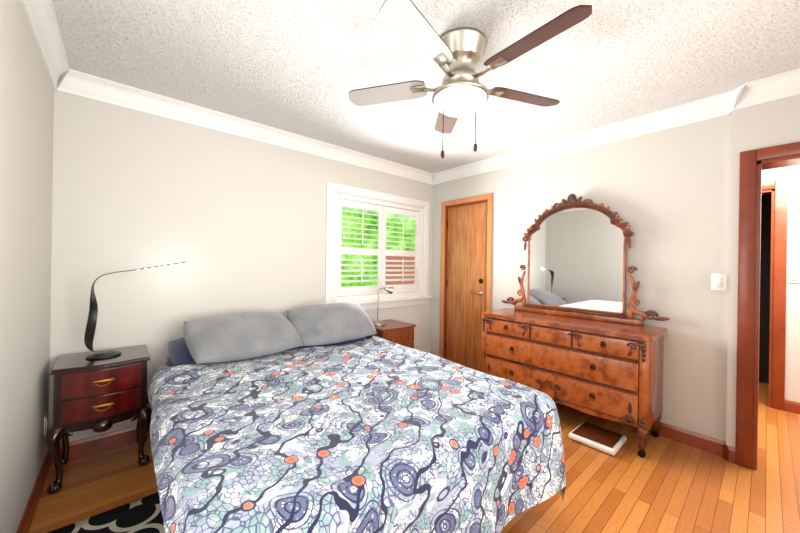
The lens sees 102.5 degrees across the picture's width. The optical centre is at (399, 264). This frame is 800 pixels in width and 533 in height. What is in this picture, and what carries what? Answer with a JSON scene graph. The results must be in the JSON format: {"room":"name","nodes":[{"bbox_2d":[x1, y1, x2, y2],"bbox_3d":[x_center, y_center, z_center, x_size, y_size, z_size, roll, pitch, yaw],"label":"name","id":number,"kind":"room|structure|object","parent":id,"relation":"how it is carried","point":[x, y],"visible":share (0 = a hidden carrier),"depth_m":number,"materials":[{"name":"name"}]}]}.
{"room":"bedroom","nodes":[
{"label":"bedroom","id":0,"kind":"room"},
{"bbox_2d":[0,0,53,532],"bbox_3d":[-0.780,0.033,0.294,0.140,2.470,4.440,1,0,-41],"label":"wall","id":1,"kind":"structure","parent":0,"point":[26,129],"depth_m":1.42,"materials":[{"name":"white paint"}]},
{"bbox_2d":[16,450,52,532],"bbox_3d":[-0.785,1.218,0.398,0.016,0.100,4.300,1,0,-41],"label":"baseboard","id":2,"kind":"structure","parent":1,"relation":"attached to","point":[24,526],"depth_m":1.63,"materials":[{"name":"brown wood"}]},
{"bbox_2d":[44,413,47,435],"bbox_3d":[-2.098,0.949,1.903,0.010,0.110,0.070,1,0,-41],"label":"electrical outlet plate","id":3,"kind":"object","parent":1,"relation":"attached to","point":[45,424],"visible":0.94,"depth_m":1.88,"materials":[{"name":"white plastic"}]},
{"bbox_2d":[49,90,432,443],"bbox_3d":[-0.929,0.031,3.203,3.740,2.470,0.140,1,0,-41],"label":"wall","id":4,"kind":"structure","parent":0,"point":[238,223],"depth_m":2.43,"materials":[{"name":"white paint"}]},
{"bbox_2d":[53,353,431,462],"bbox_3d":[-0.876,1.217,3.145,3.430,0.100,0.040,1,0,-41],"label":"baseboard","id":5,"kind":"structure","parent":4,"relation":"attached to","point":[80,447],"depth_m":2.16,"materials":[{"name":"brown wood"}]},
{"bbox_2d":[324,182,432,309],"bbox_3d":[-0.214,-0.157,3.771,1.540,1.343,0.220,1,0,-41],"label":"window shutters","id":6,"kind":"object","parent":4,"relation":"attached to","point":[366,297],"visible":0.94,"depth_m":3.69,"materials":[{"name":"white wood"}]},
{"bbox_2d":[29,382,799,532],"bbox_3d":[1.509,1.353,2.135,6.560,0.100,5.700,1,0,-41],"label":"floor","id":7,"kind":"structure","parent":0,"point":[665,485],"depth_m":1.85,"materials":[{"name":"brown wood"}]},
{"bbox_2d":[45,345,151,494],"bbox_3d":[-1.843,0.913,2.000,0.476,0.680,0.442,1,0,-41],"label":"nightstand","id":8,"kind":"object","parent":7,"relation":"on","point":[100,395],"visible":1,"depth_m":1.85,"materials":[{"name":"brown wood"}]},
{"bbox_2d":[84,261,188,359],"bbox_3d":[-1.712,0.274,2.119,0.531,0.598,0.168,1,0,-41],"label":"desk lamp","id":9,"kind":"object","parent":8,"relation":"on","point":[91,325],"visible":1,"depth_m":1.97,"materials":[{"name":"black"}]},
{"bbox_2d":[48,492,164,532],"bbox_3d":[-0.800,1.262,0.890,0.560,0.013,2.000,1,0,-41],"label":"rug","id":10,"kind":"object","parent":7,"relation":"on","point":[143,515],"visible":0.67,"depth_m":1.56,"materials":[{"name":"black fabric"}]},
{"bbox_2d":[148,303,565,532],"bbox_3d":[-0.433,0.819,1.987,1.789,0.908,2.241,1,0,-41],"label":"bed","id":11,"kind":"object","parent":7,"relation":"on","point":[326,418],"visible":1,"depth_m":1.35,"materials":[{"name":"multicoloured fabric"}]},
{"bbox_2d":[365,319,415,348],"bbox_3d":[-0.132,0.963,3.461,0.460,0.630,0.457,1,0,-41],"label":"nightstand","id":12,"kind":"object","parent":7,"relation":"on","point":[398,332],"visible":0.23,"depth_m":3.34,"materials":[{"name":"brown wood"}]},
{"bbox_2d":[373,287,393,325],"bbox_3d":[-0.201,0.446,3.486,0.258,0.400,0.160,1,0,-41],"label":"lamp","id":13,"kind":"object","parent":12,"relation":"on","point":[389,290],"visible":0.92,"depth_m":3.45,"materials":[{"name":"silver metal"}]},
{"bbox_2d":[481,193,669,457],"bbox_3d":[1.388,0.332,2.760,0.497,1.937,1.385,1,0,-41],"label":"dresser","id":14,"kind":"object","parent":7,"relation":"on","point":[571,336],"visible":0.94,"depth_m":2.66,"materials":[{"name":"brown wood"}]},
{"bbox_2d":[569,422,626,455],"bbox_3d":[1.455,1.275,2.366,0.300,0.053,0.300,1,0,-41],"label":"bathroom scale","id":15,"kind":"object","parent":7,"relation":"on","point":[610,442],"visible":1,"depth_m":2.32,"materials":[{"name":"white plastic"}]},
{"bbox_2d":[52,0,799,172],"bbox_3d":[1.547,-1.217,2.135,6.560,0.100,5.700,1,0,-41],"label":"ceiling","id":16,"kind":"structure","parent":0,"point":[302,67],"depth_m":1.87,"materials":[{"name":"white paint"}]},
{"bbox_2d":[349,0,591,157],"bbox_3d":[0.343,-0.879,1.694,1.252,0.610,1.227,1,0,-41],"label":"ceiling fan","id":17,"kind":"object","parent":16,"relation":"attached to","point":[455,55],"visible":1,"depth_m":1.62,"materials":[{"name":"silver metal"}]},
{"bbox_2d":[430,114,730,440],"bbox_3d":[1.387,0.066,3.286,0.140,2.470,2.780,1,0,-41],"label":"wall","id":18,"kind":"structure","parent":0,"point":[665,194],"depth_m":2.45,"materials":[{"name":"white paint"}]},
{"bbox_2d":[445,202,486,371],"bbox_3d":[0.779,0.283,3.876,0.090,1.998,0.586,1,0,-41],"label":"closet door","id":19,"kind":"structure","parent":18,"relation":"in","point":[466,264],"depth_m":3.87,"materials":[{"name":"brown wood"}]},
{"bbox_2d":[439,193,492,358],"bbox_3d":[0.825,0.248,3.913,0.160,2.090,0.750,1,0,-41],"label":"door frame","id":20,"kind":"structure","parent":18,"relation":"attached to","point":[445,205],"depth_m":4.07,"materials":[{"name":"brown wood"}]},
{"bbox_2d":[619,422,732,462],"bbox_3d":[1.623,1.254,2.871,0.056,0.100,1.860,1,0,-41],"label":"baseboard","id":21,"kind":"structure","parent":18,"relation":"attached to","point":[713,445],"depth_m":2.29,"materials":[{"name":"brown wood"}]},
{"bbox_2d":[711,274,726,290],"bbox_3d":[2.169,0.122,2.184,0.010,0.115,0.075,1,0,-41],"label":"light switch","id":22,"kind":"object","parent":18,"relation":"attached to","point":[718,282],"visible":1,"depth_m":2.18,"materials":[{"name":"white plastic"}]},
{"bbox_2d":[726,94,799,447],"bbox_3d":[2.778,0.086,1.646,0.200,2.470,1.520,1,0,-41],"label":"wall","id":23,"kind":"structure","parent":0,"point":[769,124],"depth_m":2.12,"materials":[{"name":"white paint"}]},
{"bbox_2d":[19,0,799,184],"bbox_3d":[0.576,-1.117,1.555,3.535,0.130,4.300,1,0,-41],"label":"crown molding","id":24,"kind":"structure","parent":23,"relation":"attached to","point":[41,17],"depth_m":2.42,"materials":[{"name":"white wood"}]},
{"bbox_2d":[735,142,799,469],"bbox_3d":[2.610,0.293,1.835,0.238,2.050,0.930,1,0,-41],"label":"door frame","id":25,"kind":"structure","parent":23,"relation":"attached to","point":[752,188],"depth_m":2.09,"materials":[{"name":"brown wood"}]},
{"bbox_2d":[759,194,771,383],"bbox_3d":[3.936,0.103,3.878,0.040,2.470,1.600,1,0,-41],"label":"wall","id":26,"kind":"structure","parent":0,"point":[765,266],"depth_m":3.62,"materials":[{"name":"black"}]},
{"bbox_2d":[762,165,799,402],"bbox_3d":[3.695,0.100,2.831,0.140,2.470,3.300,1,0,-41],"label":"wall","id":27,"kind":"structure","parent":0,"point":[791,174],"depth_m":2.90,"materials":[{"name":"white paint"}]},
{"bbox_2d":[784,400,799,413],"bbox_3d":[4.100,1.291,2.227,0.016,0.100,1.835,1,0,-41],"label":"baseboard","id":28,"kind":"structure","parent":27,"relation":"attached to","point":[790,406],"depth_m":2.88,"materials":[{"name":"brown wood"}]},
{"bbox_2d":[788,270,799,282],"bbox_3d":[3.549,0.113,2.884,0.010,0.115,0.075,1,0,-41],"label":"light switch","id":29,"kind":"object","parent":27,"relation":"attached to","point":[794,276],"visible":1,"depth_m":2.88,"materials":[{"name":"white plastic"}]},
{"label":"outside","id":30,"kind":"structure","parent":0,"visible":0},
{"bbox_2d":[341,207,414,286],"bbox_3d":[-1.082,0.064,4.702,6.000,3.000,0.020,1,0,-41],"label":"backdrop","id":31,"kind":"structure","parent":30,"point":[346,256],"depth_m":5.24,"materials":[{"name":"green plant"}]}
]}

